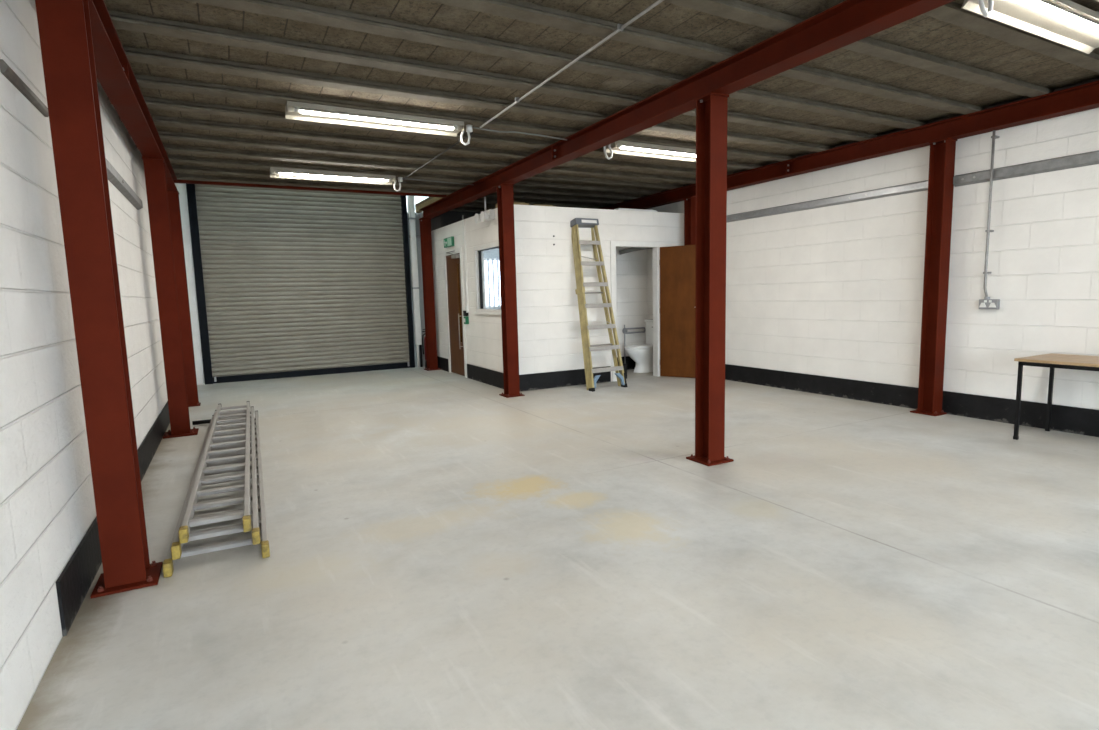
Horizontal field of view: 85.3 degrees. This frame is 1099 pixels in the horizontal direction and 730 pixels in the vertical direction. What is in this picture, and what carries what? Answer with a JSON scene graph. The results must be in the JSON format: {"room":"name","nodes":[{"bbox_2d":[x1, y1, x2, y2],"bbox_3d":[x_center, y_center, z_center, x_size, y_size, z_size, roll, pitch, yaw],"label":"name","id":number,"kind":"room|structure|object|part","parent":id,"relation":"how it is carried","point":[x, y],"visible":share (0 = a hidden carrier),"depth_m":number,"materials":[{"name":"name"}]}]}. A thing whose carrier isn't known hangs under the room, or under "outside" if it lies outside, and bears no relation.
{"room":"empty warehouse unit","nodes":[
{"label":"empty warehouse unit","id":0,"kind":"room"},
{"bbox_2d":[0,0,167,729],"bbox_3d":[-2.598,-1.608,2.973,0.200,5.200,14.361,-5,8,-28],"label":"wall","id":1,"kind":"structure","parent":0,"point":[47,501],"depth_m":2.39,"materials":[{"name":"white paint"}]},
{"bbox_2d":[0,59,48,116],"bbox_3d":[-2.166,-1.135,2.473,0.020,0.045,0.610,-5,8,-28],"label":"steel rail","id":2,"kind":"object","parent":1,"relation":"attached to","point":[5,69],"visible":0.9,"depth_m":2.40,"materials":[{"name":"grey metal"}]},
{"bbox_2d":[56,401,169,635],"bbox_3d":[-3.824,0.585,5.883,0.012,0.225,8.101,-5,8,-28],"label":"baseboard","id":3,"kind":"structure","parent":1,"relation":"attached to","point":[75,580],"depth_m":2.71,"materials":[{"name":"black paint"}]},
{"bbox_2d":[106,159,142,209],"bbox_3d":[-3.087,-1.354,4.207,0.051,0.100,3.040,-5,8,-28],"label":"steel rail","id":4,"kind":"object","parent":1,"relation":"attached to","point":[114,177],"visible":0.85,"depth_m":4.58,"materials":[{"name":"metal"}]},
{"bbox_2d":[175,183,427,384],"bbox_3d":[-2.828,-2.531,10.830,6.970,5.200,0.200,-5,8,-28],"label":"wall","id":5,"kind":"structure","parent":0,"point":[181,187],"depth_m":9.35,"materials":[{"name":"white paint"}]},
{"bbox_2d":[186,184,414,384],"bbox_3d":[-4.087,-1.739,10.160,3.410,3.850,0.170,-5,8,-28],"label":"roller shutter","id":6,"kind":"object","parent":5,"relation":"attached to","point":[289,282],"visible":0.78,"depth_m":10.09,"materials":[{"name":"grey metal"}]},
{"bbox_3d":[-5.527,-1.435,9.398,0.115,3.500,0.140,-5,8,-28],"label":"guide rail","id":7,"kind":"part","parent":6,"relation":"part of","materials":[{"name":"black metal"}]},
{"bbox_3d":[-4.022,0.122,10.380,3.260,0.100,0.065,-5,8,-28],"label":"rail","id":8,"kind":"part","parent":6,"relation":"part of","materials":[{"name":"black metal"}]},
{"bbox_3d":[-2.615,-1.693,10.940,0.085,3.500,0.140,-5,8,-28],"label":"guide rail","id":9,"kind":"part","parent":6,"relation":"part of","materials":[{"name":"black metal"}]},
{"bbox_2d":[415,195,447,212],"bbox_3d":[-1.948,-2.734,10.004,0.070,0.108,1.920,-5,8,-28],"label":"trim","id":10,"kind":"structure","parent":5,"relation":"attached to","point":[433,199],"depth_m":10.28,"materials":[{"name":"beige wood"}]},
{"bbox_2d":[407,212,500,366],"bbox_3d":[-1.141,-1.504,11.788,3.264,2.850,0.100,-5,8,-28],"label":"cladding","id":11,"kind":"object","parent":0,"point":[493,253],"visible":0.09,"depth_m":11.13,"materials":[{"name":"white metal"}]},
{"bbox_2d":[407,196,422,366],"bbox_3d":[-2.480,-1.897,10.926,0.121,3.900,0.116,-5,8,-28],"label":"pipe","id":12,"kind":"object","parent":11,"relation":"attached to","point":[410,199],"visible":0.78,"depth_m":10.92,"materials":[{"name":"white paint"}]},
{"bbox_2d":[483,258,500,307],"bbox_3d":[-0.845,-1.641,11.897,1.030,0.960,0.125,-5,8,-28],"label":"vertical blinds","id":13,"kind":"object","parent":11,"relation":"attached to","point":[485,259],"depth_m":11.69,"materials":[{"name":"white fabric"}]},
{"bbox_2d":[431,211,480,230],"bbox_3d":[-0.836,-2.683,11.156,2.763,0.407,0.840,-5,8,-28],"label":"wall","id":14,"kind":"structure","parent":0,"point":[450,217],"depth_m":11.03,"materials":[{"name":"grey paint"}]},
{"bbox_2d":[431,208,502,372],"bbox_3d":[-1.374,-1.037,9.552,0.100,2.458,3.646,-5,8,-28],"label":"wall","id":15,"kind":"structure","parent":0,"point":[483,331],"depth_m":9.07,"materials":[{"name":"white paint"}]},
{"bbox_2d":[444,236,453,247],"bbox_3d":[-1.646,-2.005,9.741,0.052,0.150,0.400,-5,8,-28],"label":"exit sign","id":16,"kind":"object","parent":15,"relation":"attached to","point":[448,242],"visible":1,"depth_m":9.67,"materials":[{"name":"green plastic"}]},
{"bbox_2d":[443,247,466,377],"bbox_3d":[-1.541,-0.855,9.792,0.198,2.050,0.870,-5,8,-28],"label":"door frame","id":17,"kind":"structure","parent":15,"relation":"in","point":[453,260],"depth_m":9.79,"materials":[{"name":"white paint"}]},
{"bbox_3d":[-1.427,-0.539,9.566,0.058,0.570,0.016,-5,8,-28],"label":"handle","id":18,"kind":"part","parent":17,"relation":"part of","materials":[{"name":"metal"}]},
{"bbox_2d":[462,215,468,312],"bbox_3d":[-1.300,-1.549,9.176,0.040,1.480,0.110,-5,8,-28],"label":"cable trunking","id":19,"kind":"object","parent":15,"relation":"attached to","point":[463,220],"visible":1,"depth_m":9.16,"materials":[{"name":"white paint"}]},
{"bbox_2d":[463,311,468,323],"bbox_3d":[-1.264,-0.735,9.228,0.056,0.187,0.225,-5,8,-28],"label":"switch","id":20,"kind":"object","parent":15,"relation":"attached to","point":[466,315],"visible":0.98,"depth_m":9.22,"materials":[{"name":"green plastic"}]},
{"bbox_2d":[437,356,503,388],"bbox_3d":[-1.350,0.085,9.573,0.012,0.225,3.678,-5,8,-28],"label":"baseboard","id":21,"kind":"structure","parent":15,"relation":"attached to","point":[487,376],"depth_m":8.95,"materials":[{"name":"black paint"}]},
{"bbox_2d":[474,197,494,222],"bbox_3d":[-0.880,-2.128,8.133,0.183,0.368,0.356,-5,8,-28],"label":"spotlight","id":22,"kind":"object","parent":15,"relation":"attached to","point":[487,215],"visible":1,"depth_m":8.07,"materials":[{"name":"white plastic"}]},
{"bbox_2d":[473,241,500,314],"bbox_3d":[-0.827,-1.212,8.451,0.155,0.985,1.040,-5,8,-28],"label":"window","id":23,"kind":"structure","parent":15,"relation":"in","point":[479,259],"depth_m":8.81,"materials":[{"name":"white paint"}]},
{"bbox_2d":[16,366,1098,729],"bbox_3d":[0.596,0.767,4.970,7.320,0.150,14.411,-5,8,-28],"label":"floor","id":24,"kind":"structure","parent":0,"point":[448,551],"depth_m":2.73,"materials":[{"name":"concrete"}]},
{"bbox_2d":[35,0,162,598],"bbox_3d":[-2.014,-0.301,2.651,0.250,2.650,0.250,-5,8,-28],"label":"steel column","id":25,"kind":"structure","parent":24,"relation":"on","point":[64,26],"depth_m":2.60,"materials":[{"name":"red metal"}]},
{"bbox_3d":[-1.980,1.007,2.806,0.250,0.014,0.250,-5,8,-28],"label":"plate","id":26,"kind":"part","parent":25,"relation":"part of","materials":[{"name":"red paint"}]},
{"bbox_2d":[88,0,177,190],"bbox_3d":[-1.827,-1.658,2.071,0.157,0.170,12.060,-5,8,-28],"label":"steel beam","id":27,"kind":"structure","parent":25,"relation":"on","point":[114,72],"depth_m":3.83,"materials":[{"name":"red metal"}]},
{"bbox_2d":[142,157,198,438],"bbox_3d":[-3.703,-0.628,5.785,0.290,2.650,0.290,-5,8,-28],"label":"steel column","id":28,"kind":"structure","parent":24,"relation":"on","point":[154,168],"depth_m":5.72,"materials":[{"name":"red metal"}]},
{"bbox_3d":[-3.737,-1.936,5.630,0.170,0.014,0.170,-5,8,-28],"label":"cap plate","id":29,"kind":"part","parent":28,"relation":"part of","materials":[{"name":"red paint"}]},
{"bbox_3d":[-3.669,0.681,5.940,0.290,0.014,0.290,-5,8,-28],"label":"plate","id":30,"kind":"part","parent":28,"relation":"part of","materials":[{"name":"red paint"}]},
{"bbox_2d":[167,191,200,406],"bbox_3d":[-4.592,-0.800,7.435,0.200,2.650,0.200,-5,8,-28],"label":"steel column","id":31,"kind":"structure","parent":24,"relation":"on","point":[173,196],"depth_m":7.38,"materials":[{"name":"red metal"}]},
{"bbox_2d":[162,401,269,577],"bbox_3d":[-2.639,0.698,4.738,0.629,0.209,4.206,-5,8,-26],"label":"ladder","id":32,"kind":"object","parent":24,"relation":"on","point":[232,433],"visible":1,"depth_m":3.69,"materials":[{"name":"metal"}]},
{"bbox_2d":[422,329,426,367],"bbox_3d":[-2.251,-0.305,10.983,0.174,0.715,0.145,-5,8,-28],"label":"fire extinguisher","id":33,"kind":"object","parent":24,"relation":"on","point":[424,345],"visible":0.32,"depth_m":10.95,"materials":[{"name":"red metal"}]},
{"bbox_2d":[419,218,440,370],"bbox_3d":[-2.138,-1.233,10.565,0.250,2.650,0.250,-5,8,-28],"label":"steel column","id":34,"kind":"structure","parent":24,"relation":"on","point":[425,223],"depth_m":10.52,"materials":[{"name":"red metal"}]},
{"bbox_2d":[496,183,524,397],"bbox_3d":[-0.520,-0.921,7.563,0.250,2.650,0.250,-5,8,-28],"label":"steel column","id":35,"kind":"structure","parent":24,"relation":"on","point":[505,198],"depth_m":7.52,"materials":[{"name":"red metal"}]},
{"bbox_3d":[-0.486,0.388,7.718,0.250,0.014,0.250,-5,8,-28],"label":"plate","id":36,"kind":"part","parent":35,"relation":"part of","materials":[{"name":"red paint"}]},
{"bbox_2d":[570,218,627,391],"bbox_3d":[0.617,-0.836,8.153,0.586,2.327,0.667,-6,8,-31],"label":"step ladder","id":37,"kind":"object","parent":24,"relation":"on","point":[576,223],"visible":0.98,"depth_m":8.10,"materials":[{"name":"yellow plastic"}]},
{"bbox_3d":[0.419,-0.784,8.081,0.135,2.253,0.055,-6,-4,-31],"label":"rail","id":38,"kind":"part","parent":37,"relation":"part of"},
{"bbox_3d":[0.459,-0.784,8.005,0.141,2.293,0.075,-6,-4,-31],"label":"rail","id":39,"kind":"part","parent":37,"relation":"part of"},
{"bbox_3d":[0.542,-1.961,8.145,0.250,0.040,0.004,-6,-4,-31],"label":"label plate","id":40,"kind":"part","parent":37,"relation":"part of","materials":[{"name":"white plastic"}]},
{"bbox_3d":[0.779,-0.819,8.296,0.135,2.253,0.055,-6,-4,-31],"label":"rail","id":41,"kind":"part","parent":37,"relation":"part of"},
{"bbox_3d":[0.827,-0.820,8.225,0.141,2.293,0.075,-6,-4,-31],"label":"rail","id":42,"kind":"part","parent":37,"relation":"part of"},
{"bbox_2d":[625,319,652,372],"bbox_3d":[1.540,-0.307,9.650,0.733,0.835,0.400,-5,8,-28],"label":"toilet","id":43,"kind":"object","parent":24,"relation":"on","point":[642,354],"visible":0.59,"depth_m":9.56,"materials":[{"name":"white ceramic"}]},
{"bbox_3d":[1.462,-0.300,9.608,0.556,0.045,0.372,-5,8,-28],"label":"seat lid","id":44,"kind":"part","parent":43,"relation":"part of","materials":[{"name":"white plastic"}]},
{"bbox_2d":[683,197,695,244],"bbox_3d":[2.117,-1.153,8.948,0.210,2.650,0.250,-5,8,-28],"label":"steel column","id":45,"kind":"structure","parent":24,"relation":"on","point":[689,202],"depth_m":8.84,"materials":[{"name":"red metal"}]},
{"bbox_2d":[686,92,733,465],"bbox_3d":[1.187,-0.590,4.394,0.250,2.650,0.250,-5,8,-28],"label":"steel column","id":46,"kind":"structure","parent":24,"relation":"on","point":[711,107],"depth_m":4.37,"materials":[{"name":"red metal"}]},
{"bbox_2d":[419,0,954,218],"bbox_3d":[1.014,-2.017,4.482,0.157,0.170,13.670,-5,8,-28],"label":"steel beam","id":47,"kind":"structure","parent":46,"relation":"on","point":[845,23],"depth_m":4.07,"materials":[{"name":"red metal"}]},
{"bbox_3d":[1.221,0.718,4.548,0.250,0.014,0.250,-5,8,-28],"label":"plate","id":48,"kind":"part","parent":46,"relation":"part of","materials":[{"name":"red paint"}]},
{"bbox_3d":[1.153,-1.899,4.239,0.170,0.014,0.170,-5,8,-28],"label":"cap plate","id":49,"kind":"part","parent":46,"relation":"part of","materials":[{"name":"red paint"}]},
{"bbox_2d":[910,138,957,415],"bbox_3d":[3.784,-0.831,5.854,0.210,2.650,0.250,-5,8,-28],"label":"steel column","id":50,"kind":"structure","parent":24,"relation":"on","point":[942,151],"depth_m":5.84,"materials":[{"name":"red metal"}]},
{"bbox_2d":[598,81,1098,209],"bbox_3d":[3.555,-2.272,6.088,0.157,0.170,14.131,-5,8,-28],"label":"steel beam","id":51,"kind":"structure","parent":50,"relation":"on","point":[1084,97],"depth_m":5.93,"materials":[{"name":"red metal"}]},
{"bbox_3d":[3.815,0.478,6.007,0.203,0.014,0.250,-5,8,-28],"label":"plate","id":52,"kind":"part","parent":50,"relation":"part of","materials":[{"name":"red paint"}]},
{"bbox_3d":[3.768,-2.140,5.708,0.170,0.014,0.170,-5,8,-28],"label":"cap plate","id":53,"kind":"part","parent":50,"relation":"part of","materials":[{"name":"red paint"}]},
{"bbox_2d":[1013,353,1098,439],"bbox_3d":[4.339,0.311,4.504,0.610,0.672,1.200,-5,8,-28],"label":"work table","id":54,"kind":"object","parent":24,"relation":"on","point":[1052,360],"visible":1,"depth_m":4.83,"materials":[{"name":"brown wood"}]},
{"bbox_3d":[3.836,0.285,4.877,0.025,0.638,0.025,-5,8,-28],"label":"leg","id":55,"kind":"part","parent":54,"relation":"part of","materials":[{"name":"black metal"}]},
{"bbox_3d":[4.307,0.243,5.127,0.025,0.638,0.025,-5,8,-28],"label":"leg","id":56,"kind":"part","parent":54,"relation":"part of","materials":[{"name":"black metal"}]},
{"bbox_3d":[4.332,0.015,4.469,0.560,0.033,1.160,-5,8,-28],"label":"frame","id":57,"kind":"part","parent":54,"relation":"part of","materials":[{"name":"black metal"}]},
{"bbox_2d":[97,0,1098,211],"bbox_3d":[0.578,-2.176,4.511,6.920,0.158,14.161,-5,8,-28],"label":"ceiling","id":58,"kind":"structure","parent":0,"point":[216,79],"depth_m":4.42,"materials":[{"name":"concrete"}]},
{"bbox_2d":[173,180,446,197],"bbox_3d":[-3.227,-2.497,8.245,3.726,0.160,0.060,-5,8,-28],"label":"beam","id":59,"kind":"structure","parent":58,"relation":"attached to","point":[175,181],"depth_m":8.16,"materials":[{"name":"red metal"}]},
{"bbox_2d":[270,167,402,191],"bbox_3d":[-2.564,-2.251,7.299,1.545,0.189,0.214,-5,8,-28],"label":"ceiling light","id":60,"kind":"object","parent":58,"relation":"attached to","point":[275,172],"visible":1,"depth_m":7.22,"materials":[{"name":"white plastic"}]},
{"bbox_2d":[270,167,395,184],"bbox_3d":[-2.616,-2.297,7.266,1.430,0.080,0.214,-5,8,-28],"label":"tray","id":61,"kind":"object","parent":60,"relation":"on","point":[275,172],"depth_m":7.21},
{"bbox_2d":[285,101,472,145],"bbox_3d":[-1.386,-2.017,5.060,1.555,0.189,0.214,-5,8,-28],"label":"ceiling light","id":62,"kind":"object","parent":58,"relation":"attached to","point":[293,110],"visible":1,"depth_m":4.98,"materials":[{"name":"white plastic"}]},
{"bbox_2d":[405,178,473,184],"bbox_3d":[-1.457,-2.420,7.876,0.961,0.036,0.022,-5,8,-27],"label":"cable","id":63,"kind":"object","parent":58,"relation":"attached to","point":[405,178],"visible":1,"depth_m":7.87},
{"bbox_2d":[473,127,566,140],"bbox_3d":[-0.261,-2.187,5.645,0.971,0.036,0.020,-5,8,-27],"label":"cable","id":64,"kind":"object","parent":58,"relation":"attached to","point":[473,127],"visible":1,"depth_m":5.62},
{"bbox_2d":[403,0,663,179],"bbox_3d":[0.714,-1.888,2.869,0.048,0.031,10.900,-5,8,-28],"label":"conduit","id":65,"kind":"object","parent":58,"relation":"attached to","point":[620,27],"visible":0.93,"depth_m":3.96,"materials":[{"name":"grey metal"}]},
{"bbox_2d":[604,140,695,161],"bbox_3d":[1.187,-2.245,6.423,1.525,0.189,0.214,-5,8,-28],"label":"ceiling light","id":66,"kind":"object","parent":58,"relation":"attached to","point":[620,146],"visible":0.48,"depth_m":6.32,"materials":[{"name":"white plastic"}]},
{"bbox_2d":[961,0,1098,53],"bbox_3d":[2.838,-1.959,3.396,1.585,0.247,0.214,-5,8,-28],"label":"ceiling light","id":67,"kind":"object","parent":58,"relation":"attached to","point":[1068,23],"visible":1,"depth_m":3.37,"materials":[{"name":"white plastic"}]},
{"bbox_2d":[514,205,683,380],"bbox_3d":[0.773,-0.978,8.579,2.967,2.458,0.100,-5,8,-28],"label":"wall","id":68,"kind":"structure","parent":0,"point":[549,329],"depth_m":8.19,"materials":[{"name":"white paint"}]},
{"bbox_2d":[519,366,610,391],"bbox_3d":[0.206,0.191,8.331,1.553,0.225,0.012,-5,8,-28],"label":"baseboard","id":69,"kind":"structure","parent":68,"relation":"attached to","point":[536,381],"depth_m":8.27,"materials":[{"name":"black paint"}]},
{"bbox_2d":[610,241,695,380],"bbox_3d":[1.601,-0.808,8.829,1.416,2.020,0.537,-1,7,2],"label":"door","id":70,"kind":"structure","parent":68,"relation":"in","point":[673,266],"depth_m":8.82,"materials":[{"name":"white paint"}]},
{"bbox_3d":[1.259,-0.802,8.849,0.888,2.020,0.118,-5,8,-28],"label":"frame","id":71,"kind":"part","parent":70,"relation":"part of","materials":[{"name":"white paint"}]},
{"bbox_2d":[616,247,647,356],"bbox_3d":[1.152,-1.056,9.377,1.544,2.408,0.955,-5,8,-28],"label":"wall","id":72,"kind":"structure","parent":0,"point":[631,267],"depth_m":9.91,"materials":[{"name":"white paint"}]},
{"bbox_2d":[618,364,626,378],"bbox_3d":[0.975,0.107,8.872,0.420,0.225,0.025,-5,8,-28],"label":"baseboard","id":73,"kind":"structure","parent":72,"relation":"attached to","point":[624,365],"depth_m":8.94,"materials":[{"name":"black paint"}]},
{"bbox_2d":[617,356,635,369],"bbox_3d":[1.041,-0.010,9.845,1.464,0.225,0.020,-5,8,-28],"label":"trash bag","id":74,"kind":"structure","parent":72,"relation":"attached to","point":[631,363],"depth_m":9.99,"materials":[{"name":"black plastic"}]},
{"bbox_2d":[622,325,645,363],"bbox_3d":[1.420,-0.305,9.982,0.443,0.760,0.084,-5,8,-28],"label":"grab rail","id":75,"kind":"object","parent":72,"relation":"attached to","point":[624,330],"visible":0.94,"depth_m":9.88,"materials":[{"name":"metal"}]},
{"bbox_3d":[1.430,-0.576,9.927,0.434,0.097,0.028,-5,8,-28],"label":"arm","id":76,"kind":"part","parent":75,"relation":"part of","materials":[{"name":"metal"}]},
{"bbox_2d":[647,108,1098,409],"bbox_3d":[3.675,-2.164,6.295,0.200,5.200,14.361,-5,8,-28],"label":"wall","id":77,"kind":"structure","parent":0,"point":[836,291],"depth_m":6.08,"materials":[{"name":"white paint"}]},
{"bbox_2d":[726,180,927,222],"bbox_3d":[3.004,-1.938,7.331,0.051,0.098,3.350,-5,8,-28],"label":"steel rail","id":78,"kind":"object","parent":77,"relation":"attached to","point":[919,186],"visible":0.83,"depth_m":6.81,"materials":[{"name":"metal"}]},
{"bbox_2d":[593,78,1098,208],"bbox_3d":[3.623,-2.381,6.130,0.012,0.092,14.161,-5,8,-28],"label":"trim","id":79,"kind":"structure","parent":77,"relation":"attached to","point":[1096,79],"depth_m":5.76,"materials":[{"name":"metal"}]},
{"bbox_2d":[725,364,1098,436],"bbox_3d":[4.583,0.495,4.799,0.012,0.225,10.395,-5,8,-28],"label":"baseboard","id":80,"kind":"structure","parent":77,"relation":"attached to","point":[1076,420],"depth_m":5.98,"materials":[{"name":"black paint"}]},
{"bbox_2d":[979,297,999,308],"bbox_3d":[4.077,-0.576,5.530,0.055,0.115,0.156,-5,8,-28],"label":"double socket","id":81,"kind":"object","parent":77,"relation":"attached to","point":[986,303],"visible":1,"depth_m":5.52,"materials":[{"name":"metal"}]},
{"bbox_2d":[983,130,999,296],"bbox_3d":[4.035,-1.360,5.455,0.076,1.507,0.036,-5,8,-28],"label":"conduit","id":82,"kind":"object","parent":77,"relation":"attached to","point":[993,136],"visible":1,"depth_m":5.43,"materials":[{"name":"grey metal"}]},
{"bbox_2d":[953,150,1098,186],"bbox_3d":[5.020,-1.542,3.591,0.051,0.106,4.835,-5,8,-28],"label":"steel rail","id":83,"kind":"object","parent":77,"relation":"attached to","point":[1088,158],"visible":1,"depth_m":5.16,"materials":[{"name":"metal"}]},
{"bbox_3d":[-0.119,-2.337,10.059,2.947,0.040,3.746,-5,8,-28],"label":"ceiling","id":84,"kind":"structure","parent":0,"visible":0},
{"bbox_2d":[514,202,528,204],"bbox_3d":[-0.422,-2.135,7.963,0.220,0.047,0.240,-5,8,-28],"label":"board","id":85,"kind":"object","parent":84,"relation":"on","point":[515,203],"visible":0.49,"depth_m":7.86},
{"bbox_2d":[619,247,651,254],"bbox_3d":[1.456,-2.044,9.617,0.668,0.504,0.118,-2,7,0],"label":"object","id":86,"kind":"object","parent":84,"relation":"hanging from","point":[631,249],"visible":0.46,"depth_m":9.63,"materials":[{"name":"grey"}]},
{"bbox_2d":[614,208,656,211],"bbox_3d":[1.262,-2.277,8.810,0.700,0.042,0.160,-5,8,-28],"label":"board","id":87,"kind":"object","parent":84,"relation":"on","point":[616,208],"visible":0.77,"depth_m":8.72,"materials":[{"name":"white plastic"}]}
]}

